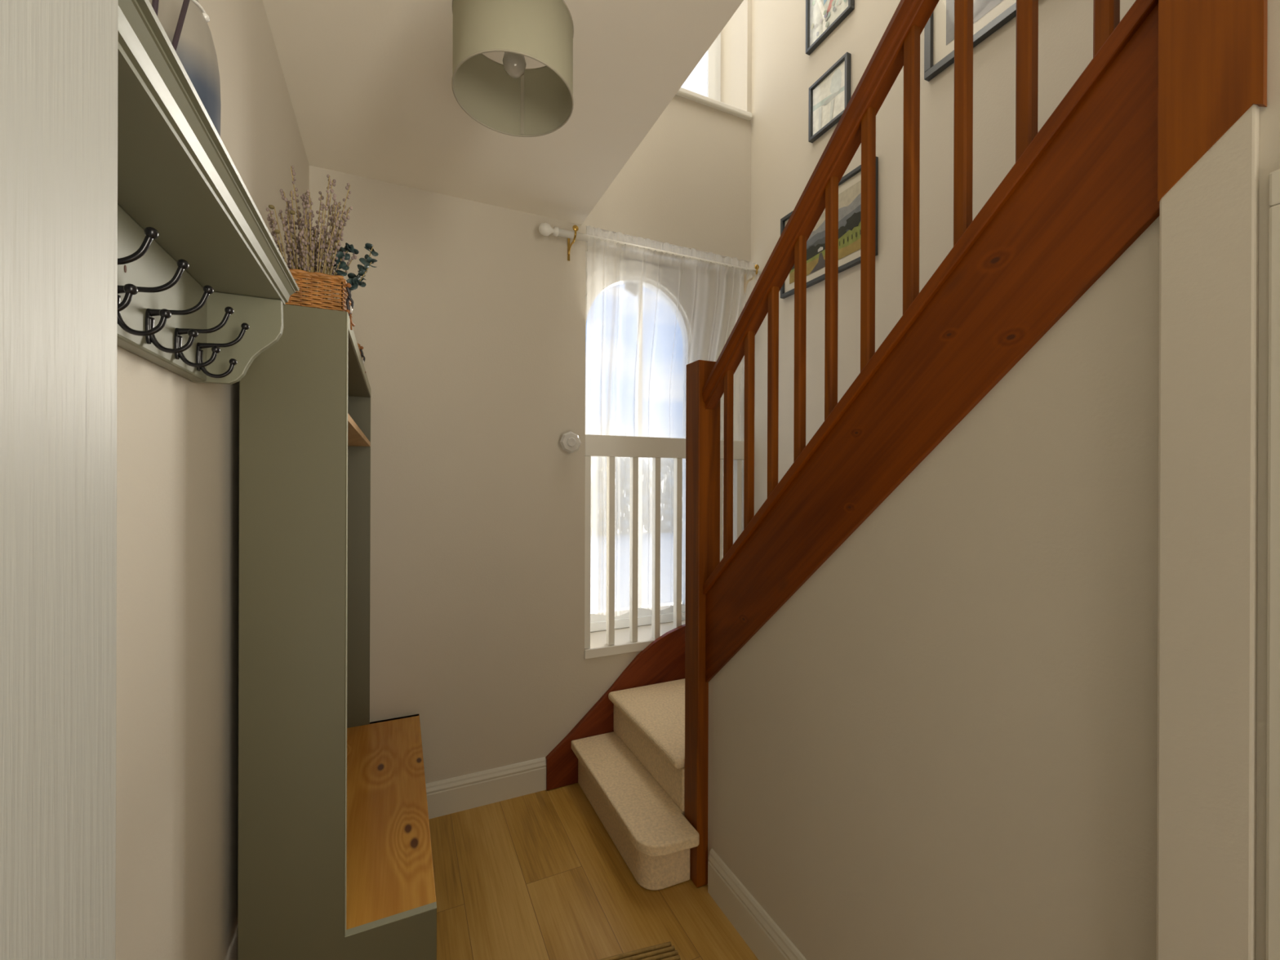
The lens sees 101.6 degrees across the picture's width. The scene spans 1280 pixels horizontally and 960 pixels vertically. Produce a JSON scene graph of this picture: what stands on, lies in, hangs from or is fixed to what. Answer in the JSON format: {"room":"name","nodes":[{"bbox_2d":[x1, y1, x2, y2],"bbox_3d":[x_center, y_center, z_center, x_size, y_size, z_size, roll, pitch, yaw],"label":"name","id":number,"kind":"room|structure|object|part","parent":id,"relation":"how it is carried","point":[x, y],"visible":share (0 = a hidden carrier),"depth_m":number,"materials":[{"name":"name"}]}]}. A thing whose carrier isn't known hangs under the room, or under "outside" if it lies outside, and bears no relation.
{"room":"entrance hallway","nodes":[
{"label":"entrance hallway","id":0,"kind":"room"},
{"bbox_2d":[115,0,309,959],"bbox_3d":[-0.764,-1.128,0.117,0.720,4.850,4.060,0,0,-25],"label":"wall","id":1,"kind":"structure","parent":0,"point":[178,437],"depth_m":0.79,"materials":[{"name":"beige paint"}]},
{"bbox_2d":[0,0,118,959],"bbox_3d":[-0.148,0.282,-0.102,0.034,2.024,0.780,0,0,-21],"label":"door","id":2,"kind":"structure","parent":1,"relation":"in","point":[59,59],"depth_m":0.23,"materials":[{"name":"grey paint"}]},
{"bbox_2d":[117,0,299,384],"bbox_3d":[-0.496,-0.234,0.553,0.136,0.171,0.635,0,0,-25],"label":"coat rack","id":3,"kind":"object","parent":1,"relation":"attached to","point":[204,284],"visible":0.62,"depth_m":0.57,"materials":[{"name":"green paint"}]},
{"bbox_2d":[151,0,190,51],"bbox_3d":[-0.488,-0.416,0.510,0.060,0.210,0.076,0,0,-25],"label":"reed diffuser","id":4,"kind":"object","parent":3,"relation":"on","point":[154,2],"visible":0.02,"depth_m":0.54,"materials":[{"name":"brown wood"}]},
{"bbox_2d":[148,0,221,137],"bbox_3d":[-0.533,-0.454,0.603,0.076,0.284,0.076,0,0,-25],"label":"vase","id":5,"kind":"object","parent":3,"relation":"on","point":[196,51],"visible":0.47,"depth_m":0.59,"materials":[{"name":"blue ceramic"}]},
{"bbox_2d":[117,63,276,299],"bbox_3d":[-0.507,-0.299,0.546,0.110,0.022,0.629,0,0,-25],"label":"shelf","id":6,"kind":"object","parent":3,"relation":"attached to","point":[166,184],"depth_m":0.54,"materials":[{"name":"green paint"}]},
{"bbox_2d":[262,0,743,224],"bbox_3d":[-0.244,-1.229,0.192,1.725,0.250,3.760,0,0,-25],"label":"ceiling","id":7,"kind":"structure","parent":0,"point":[368,82],"depth_m":1.50,"materials":[{"name":"white paint"}]},
{"bbox_2d":[451,0,573,137],"bbox_3d":[-0.267,-0.958,1.111,0.251,0.294,0.251,0,0,-25],"label":"pendant lamp","id":8,"kind":"object","parent":7,"relation":"hanging from","point":[509,98],"visible":1,"depth_m":1.09,"materials":[{"name":"fabric"}]},
{"bbox_3d":[-0.267,-0.890,1.111,0.049,0.060,0.049,0,0,-25],"label":"bulb","id":9,"kind":"part","parent":8,"relation":"part of","materials":[{"name":"grey"}]},
{"bbox_2d":[309,0,751,783],"bbox_3d":[-0.411,-1.128,2.353,2.001,4.850,0.300,0,0,-25],"label":"wall","id":10,"kind":"structure","parent":0,"point":[468,320],"depth_m":2.11,"materials":[{"name":"beige paint"}]},
{"bbox_2d":[425,756,546,819],"bbox_3d":[-0.617,1.231,2.089,0.488,0.131,0.015,0,0,-25],"label":"baseboard","id":11,"kind":"structure","parent":10,"relation":"attached to","point":[445,797],"depth_m":2.08,"materials":[{"name":"beige wood"}]},
{"bbox_2d":[560,431,581,453],"bbox_3d":[-0.297,-0.159,2.212,0.093,0.093,0.056,0,0,-25],"label":"curtain holdback","id":12,"kind":"object","parent":10,"relation":"attached to","point":[570,442],"visible":1,"depth_m":2.19,"materials":[{"name":"white ceramic"}]},
{"bbox_2d":[584,640,654,658],"bbox_3d":[0.157,0.760,2.452,0.876,0.040,0.006,0,0,-25],"label":"trim","id":13,"kind":"structure","parent":10,"relation":"attached to","point":[636,646],"depth_m":2.33,"materials":[{"name":"white paint"}]},
{"bbox_2d":[538,222,759,293],"bbox_3d":[0.076,-0.993,2.357,1.090,0.111,0.104,0,0,-25],"label":"pole","id":14,"kind":"object","parent":10,"relation":"attached to","point":[544,228],"visible":0.99,"depth_m":2.27,"materials":[{"name":"white wood"}]},
{"bbox_2d":[586,227,759,616],"bbox_3d":[0.143,-0.221,2.447,0.885,1.700,0.198,0,0,-25],"label":"sheer curtain","id":15,"kind":"object","parent":14,"relation":"hanging from","point":[642,374],"visible":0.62,"depth_m":2.41,"materials":[{"name":"white fabric"}]},
{"bbox_2d":[586,251,724,558],"bbox_3d":[0.046,-0.183,2.699,0.876,1.844,0.060,0,0,-25],"label":"wall window","id":16,"kind":"structure","parent":10,"relation":"in","point":[708,295],"depth_m":2.81,"materials":[{"name":"white"}]},
{"bbox_2d":[585,260,704,631],"bbox_3d":[-0.008,-0.180,2.658,0.739,1.837,0.074,0,0,-25],"label":"window","id":17,"kind":"structure","parent":16,"relation":"attached to","point":[629,274],"depth_m":2.66,"materials":[{"name":"white wood"}]},
{"bbox_3d":[0.003,-0.180,2.634,0.739,1.837,0.022,0,0,-25],"label":"arch moulding","id":18,"kind":"part","parent":17,"relation":"part of","materials":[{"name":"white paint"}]},
{"bbox_2d":[584,434,744,648],"bbox_3d":[0.147,0.270,2.476,0.873,0.937,0.040,0,0,-25],"label":"guard","id":19,"kind":"object","parent":10,"relation":"attached to","point":[610,446],"visible":0.58,"depth_m":2.39,"materials":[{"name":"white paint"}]},
{"bbox_3d":[0.149,-0.151,2.476,0.873,0.095,0.040,0,0,-25],"label":"rail","id":20,"kind":"part","parent":19,"relation":"part of","materials":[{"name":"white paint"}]},
{"bbox_2d":[675,32,751,120],"bbox_3d":[0.133,-2.407,2.590,0.806,1.190,0.322,0,0,-25],"label":"window","id":21,"kind":"structure","parent":10,"relation":"in","point":[713,100],"depth_m":2.79,"materials":[{"name":"white wood"}]},
{"bbox_3d":[0.146,-1.827,2.558,0.806,0.030,0.252,0,0,-25],"label":"sill","id":22,"kind":"part","parent":21,"relation":"part of","materials":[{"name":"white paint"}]},
{"bbox_2d":[428,782,758,959],"bbox_3d":[0.416,1.351,0.670,2.101,0.100,4.060,0,0,-25],"label":"floor","id":23,"kind":"structure","parent":0,"point":[538,875],"depth_m":1.62,"materials":[{"name":"brown wood"}]},
{"bbox_2d":[237,304,436,959],"bbox_3d":[-0.785,0.482,1.469,0.338,1.624,0.993,0,0,-25],"label":"storage bench","id":24,"kind":"object","parent":23,"relation":"on","point":[335,860],"visible":0.95,"depth_m":1.00,"materials":[{"name":"green paint"}]},
{"bbox_2d":[284,268,355,329],"bbox_3d":[-0.687,-0.358,1.094,0.166,0.097,0.190,0,0,-25],"label":"wicker basket","id":25,"kind":"object","parent":24,"relation":"on","point":[345,303],"visible":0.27,"depth_m":1.02,"materials":[{"name":"brown wicker"}]},
{"bbox_2d":[266,165,356,308],"bbox_3d":[-0.675,-0.490,1.079,0.150,0.305,0.132,0,0,-20],"label":"bunch","id":26,"kind":"object","parent":25,"relation":"in","point":[313,247],"visible":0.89,"depth_m":1.05,"materials":[{"name":"brown plant"}]},
{"bbox_3d":[-0.710,-0.432,1.032,0.036,0.189,0.015,0,0,-25],"label":"flower stem","id":27,"kind":"part","parent":26,"relation":"part of","materials":[{"name":"plant"}]},
{"bbox_3d":[-0.703,-0.434,1.029,0.029,0.193,0.016,0,0,-25],"label":"flower stem","id":28,"kind":"part","parent":26,"relation":"part of","materials":[{"name":"beige plant"}]},
{"bbox_3d":[-0.700,-0.449,1.044,0.015,0.223,0.016,0,0,-25],"label":"flower stem","id":29,"kind":"part","parent":26,"relation":"part of","materials":[{"name":"plant"}]},
{"bbox_3d":[-0.691,-0.424,1.033,0.026,0.173,0.020,0,0,-25],"label":"flower stem","id":30,"kind":"part","parent":26,"relation":"part of","materials":[{"name":"purple plant"}]},
{"bbox_3d":[-0.704,-0.461,1.069,0.044,0.247,0.006,0,0,-25],"label":"flower stem","id":31,"kind":"part","parent":26,"relation":"part of","materials":[{"name":"plant"}]},
{"bbox_3d":[-0.692,-0.415,1.050,0.002,0.154,0.043,0,0,-5],"label":"flower stem","id":32,"kind":"part","parent":26,"relation":"part of","materials":[{"name":"beige plant"}]},
{"bbox_3d":[-0.686,-0.455,1.039,0.014,0.234,0.008,0,0,-25],"label":"flower stem","id":33,"kind":"part","parent":26,"relation":"part of","materials":[{"name":"beige plant"}]},
{"bbox_3d":[-0.695,-0.489,1.063,0.032,0.302,0.020,0,0,-25],"label":"flower stem","id":34,"kind":"part","parent":26,"relation":"part of","materials":[{"name":"purple plant"}]},
{"bbox_3d":[-0.677,-0.427,1.041,0.004,0.178,0.016,0,0,-25],"label":"flower stem","id":35,"kind":"part","parent":26,"relation":"part of","materials":[{"name":"purple plant"}]},
{"bbox_3d":[-0.666,-0.428,1.036,0.002,0.182,0.037,0,0,-39],"label":"flower stem","id":36,"kind":"part","parent":26,"relation":"part of","materials":[{"name":"purple plant"}]},
{"bbox_3d":[-0.665,-0.412,1.035,0.008,0.149,0.034,0,0,-25],"label":"flower stem","id":37,"kind":"part","parent":26,"relation":"part of","materials":[{"name":"plant"}]},
{"bbox_3d":[-0.665,-0.454,1.043,0.006,0.232,0.016,0,0,-25],"label":"flower stem","id":38,"kind":"part","parent":26,"relation":"part of","materials":[{"name":"beige plant"}]},
{"bbox_3d":[-0.668,-0.448,1.050,0.007,0.221,0.032,0,0,-25],"label":"flower stem","id":39,"kind":"part","parent":26,"relation":"part of","materials":[{"name":"beige plant"}]},
{"bbox_3d":[-0.667,-0.419,1.052,0.002,0.162,0.009,0,0,-29],"label":"flower stem","id":40,"kind":"part","parent":26,"relation":"part of","materials":[{"name":"plant"}]},
{"bbox_3d":[-0.658,-0.453,1.044,0.002,0.230,0.034,0,0,-25],"label":"flower stem","id":41,"kind":"part","parent":26,"relation":"part of","materials":[{"name":"plant"}]},
{"bbox_3d":[-0.658,-0.425,1.051,0.010,0.175,0.007,0,0,-25],"label":"flower stem","id":42,"kind":"part","parent":26,"relation":"part of","materials":[{"name":"beige plant"}]},
{"bbox_3d":[-0.675,-0.469,1.091,0.017,0.263,0.004,0,0,-25],"label":"flower stem","id":43,"kind":"part","parent":26,"relation":"part of","materials":[{"name":"plant"}]},
{"bbox_3d":[-0.644,-0.442,1.048,0.021,0.209,0.041,0,0,-25],"label":"flower stem","id":44,"kind":"part","parent":26,"relation":"part of","materials":[{"name":"beige plant"}]},
{"bbox_3d":[-0.640,-0.474,1.055,0.026,0.273,0.028,0,0,-25],"label":"flower stem","id":45,"kind":"part","parent":26,"relation":"part of","materials":[{"name":"purple plant"}]},
{"bbox_3d":[-0.628,-0.435,1.049,0.043,0.196,0.042,0,0,-25],"label":"flower stem","id":46,"kind":"part","parent":26,"relation":"part of","materials":[{"name":"beige plant"}]},
{"bbox_3d":[-0.645,-0.477,1.074,0.022,0.279,0.012,0,0,-25],"label":"flower stem","id":47,"kind":"part","parent":26,"relation":"part of","materials":[{"name":"plant"}]},
{"bbox_3d":[-0.638,-0.459,1.068,0.026,0.243,0.010,0,0,-25],"label":"flower stem","id":48,"kind":"part","parent":26,"relation":"part of","materials":[{"name":"plant"}]},
{"bbox_3d":[-0.635,-0.447,1.064,0.033,0.219,0.038,0,0,-25],"label":"flower stem","id":49,"kind":"part","parent":26,"relation":"part of","materials":[{"name":"plant"}]},
{"bbox_3d":[-0.640,-0.457,1.084,0.029,0.238,0.013,0,0,-25],"label":"flower stem","id":50,"kind":"part","parent":26,"relation":"part of","materials":[{"name":"beige plant"}]},
{"bbox_3d":[-0.630,-0.435,1.075,0.040,0.195,0.038,0,0,-25],"label":"flower stem","id":51,"kind":"part","parent":26,"relation":"part of","materials":[{"name":"beige plant"}]},
{"bbox_3d":[-0.628,-0.450,1.082,0.048,0.226,0.029,0,0,-25],"label":"flower stem","id":52,"kind":"part","parent":26,"relation":"part of","materials":[{"name":"beige plant"}]},
{"bbox_3d":[-0.630,-0.474,1.084,0.050,0.274,0.029,0,0,-25],"label":"flower stem","id":53,"kind":"part","parent":26,"relation":"part of","materials":[{"name":"purple plant"}]},
{"bbox_2d":[324,242,359,285],"bbox_3d":[-0.633,-0.440,1.107,0.064,0.130,0.036,0,0,-25],"label":"eucalyptus sprig","id":54,"kind":"object","parent":25,"relation":"in","point":[348,248],"visible":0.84,"depth_m":1.11,"materials":[{"name":"green plant"}]},
{"bbox_3d":[-0.595,-0.325,1.075,0.003,0.032,0.007,0,0,9],"label":"cord","id":55,"kind":"part","parent":25,"relation":"part of","materials":[{"name":"fabric"}]},
{"bbox_2d":[333,257,377,297],"bbox_3d":[-0.600,-0.423,1.103,0.082,0.098,0.036,0,0,-25],"label":"eucalyptus sprig","id":56,"kind":"object","parent":25,"relation":"in","point":[355,282],"visible":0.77,"depth_m":1.10,"materials":[{"name":"green plant"}]},
{"bbox_2d":[337,243,378,302],"bbox_3d":[-0.625,-0.451,1.151,0.085,0.153,0.036,0,0,-38],"label":"eucalyptus sprig","id":57,"kind":"object","parent":25,"relation":"in","point":[367,246],"visible":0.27,"depth_m":1.16,"materials":[{"name":"green plant"}]},
{"bbox_3d":[-0.858,-0.315,1.433,0.170,0.030,0.959,0,0,-25],"label":"panel","id":58,"kind":"part","parent":24,"relation":"part of","materials":[{"name":"green paint"}]},
{"bbox_2d":[347,413,370,446],"bbox_3d":[-0.855,-0.129,1.435,0.161,0.015,0.959,0,0,-25],"label":"shelf","id":59,"kind":"object","parent":24,"relation":"attached to","point":[356,437],"depth_m":1.47,"materials":[{"name":"brown wood"}]},
{"bbox_2d":[357,342,365,373],"bbox_3d":[-0.899,-0.355,1.566,0.140,0.089,0.166,0,0,-25],"label":"wicker basket","id":60,"kind":"object","parent":24,"relation":"on","point":[361,348],"visible":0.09,"depth_m":1.55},
{"bbox_3d":[-0.990,0.481,1.911,0.338,1.624,0.017,0,0,-25],"label":"panel","id":61,"kind":"part","parent":24,"relation":"part of","materials":[{"name":"green paint"}]},
{"bbox_3d":[-0.786,0.903,1.479,0.329,0.022,0.975,0,0,-25],"label":"seat","id":62,"kind":"part","parent":24,"relation":"part of","materials":[{"name":"brown wood"}]},
{"bbox_2d":[598,941,681,959],"bbox_3d":[-0.065,1.294,0.984,0.570,0.012,0.835,0,0,-16],"label":"mat","id":63,"kind":"object","parent":23,"relation":"on","point":[664,951],"visible":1,"depth_m":1.42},
{"bbox_2d":[545,0,1267,890],"bbox_3d":[0.486,-0.300,1.543,1.046,3.198,1.925,0,0,-25],"label":"staircase","id":64,"kind":"structure","parent":23,"relation":"on","point":[1162,82],"depth_m":1.02,"materials":[{"name":"brown wood"}]},
{"bbox_3d":[0.204,0.457,1.712,0.083,1.680,0.083,0,0,-25],"label":"newel post","id":65,"kind":"part","parent":64,"relation":"part of","materials":[{"name":"brown wood"}]},
{"bbox_3d":[0.458,-0.756,1.173,0.062,1.058,1.103,0,0,-25],"label":"handrail","id":66,"kind":"part","parent":64,"relation":"part of","materials":[{"name":"brown wood"}]},
{"bbox_3d":[0.456,-0.148,1.174,0.050,1.029,1.103,0,0,-25],"label":"rail","id":67,"kind":"part","parent":64,"relation":"part of","materials":[{"name":"brown wood"}]},
{"bbox_3d":[0.709,-1.124,0.632,0.084,1.548,0.088,0,0,-25],"label":"newel post","id":68,"kind":"part","parent":64,"relation":"part of","materials":[{"name":"brown wood"}]},
{"bbox_2d":[723,0,1135,533],"bbox_3d":[1.342,-1.121,1.093,0.120,4.850,4.060,0,0,-25],"label":"wall","id":69,"kind":"structure","parent":0,"point":[784,161],"depth_m":2.02,"materials":[{"name":"beige paint"}]},
{"bbox_2d":[780,156,878,298],"bbox_3d":[0.764,-1.017,2.169,0.022,0.364,0.521,0,0,-25],"label":"landscape picture","id":70,"kind":"object","parent":69,"relation":"attached to","point":[850,185],"visible":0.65,"depth_m":2.08,"materials":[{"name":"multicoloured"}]},
{"bbox_2d":[789,180,861,284],"bbox_3d":[0.764,-1.017,2.169,0.005,0.264,0.421,0,0,-25],"label":"print","id":71,"kind":"object","parent":70,"relation":"attached to","point":[849,196],"depth_m":2.08},
{"bbox_2d":[808,52,850,142],"bbox_3d":[0.776,-1.564,2.147,0.022,0.230,0.211,0,0,-25],"label":"picture","id":72,"kind":"object","parent":69,"relation":"attached to","point":[829,95],"visible":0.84,"depth_m":2.14,"materials":[{"name":"grey"}]},
{"bbox_2d":[813,60,844,134],"bbox_3d":[0.778,-1.564,2.147,0.001,0.206,0.187,0,0,-25],"label":"print","id":73,"kind":"object","parent":72,"relation":"attached to","point":[828,91],"depth_m":2.15},
{"bbox_2d":[805,0,854,55],"bbox_3d":[0.777,-2.000,2.147,0.022,0.318,0.248,0,0,-25],"label":"picture","id":74,"kind":"object","parent":69,"relation":"attached to","point":[823,17],"visible":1,"depth_m":2.18,"materials":[{"name":"grey"}]},
{"bbox_2d":[809,0,848,46],"bbox_3d":[0.779,-2.000,2.148,0.001,0.294,0.224,0,0,-25],"label":"print","id":75,"kind":"object","parent":74,"relation":"attached to","point":[825,15],"depth_m":2.17},
{"bbox_2d":[924,0,1016,81],"bbox_3d":[1.084,-1.567,1.483,0.022,0.460,0.587,0,0,-25],"label":"picture","id":76,"kind":"object","parent":69,"relation":"attached to","point":[988,15],"visible":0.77,"depth_m":1.68,"materials":[{"name":"grey"}]},
{"bbox_2d":[946,0,1003,44],"bbox_3d":[1.084,-1.567,1.484,0.004,0.324,0.451,0,0,-25],"label":"print","id":77,"kind":"object","parent":76,"relation":"attached to","point":[982,9],"depth_m":1.60},
{"bbox_2d":[706,0,1279,959],"bbox_3d":[0.861,-1.122,0.302,0.060,4.850,3.030,0,0,-25],"label":"wall","id":78,"kind":"structure","parent":0,"point":[942,744],"depth_m":0.87,"materials":[{"name":"beige paint"}]},
{"bbox_2d":[707,848,806,959],"bbox_3d":[0.448,1.234,1.160,0.015,0.134,1.078,0,0,-25],"label":"baseboard","id":79,"kind":"structure","parent":78,"relation":"attached to","point":[766,940],"depth_m":1.46,"materials":[{"name":"beige wood"}]},
{"bbox_2d":[1265,168,1279,959],"bbox_3d":[0.866,0.483,0.199,0.008,1.640,0.831,0,0,-25],"label":"trim","id":80,"kind":"structure","parent":78,"relation":"attached to","point":[1272,904],"depth_m":0.57,"materials":[{"name":"beige wood"}]},
{"bbox_2d":[1156,104,1259,959],"bbox_3d":[0.695,0.430,0.633,0.064,1.744,0.082,0,0,-25],"label":"wall pier","id":81,"kind":"object","parent":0,"point":[1209,219],"visible":0.75,"depth_m":0.61,"materials":[{"name":"beige paint"}]},
{"label":"outside","id":82,"kind":"structure","parent":0,"visible":0},
{"bbox_2d":[590,493,682,611],"bbox_3d":[-8.632,1.770,30.502,70.000,0.050,57.400,0,0,-25],"label":"paving","id":83,"kind":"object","parent":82,"point":[622,541],"depth_m":10.47,"materials":[{"name":"white"}]},
{"bbox_2d":[585,421,682,536],"bbox_3d":[1.501,-0.038,18.328,14.572,3.826,1.153,0,0,-25],"label":"hedge","id":84,"kind":"object","parent":83,"relation":"on","point":[622,468],"visible":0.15,"depth_m":17.20,"materials":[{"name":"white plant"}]}
]}

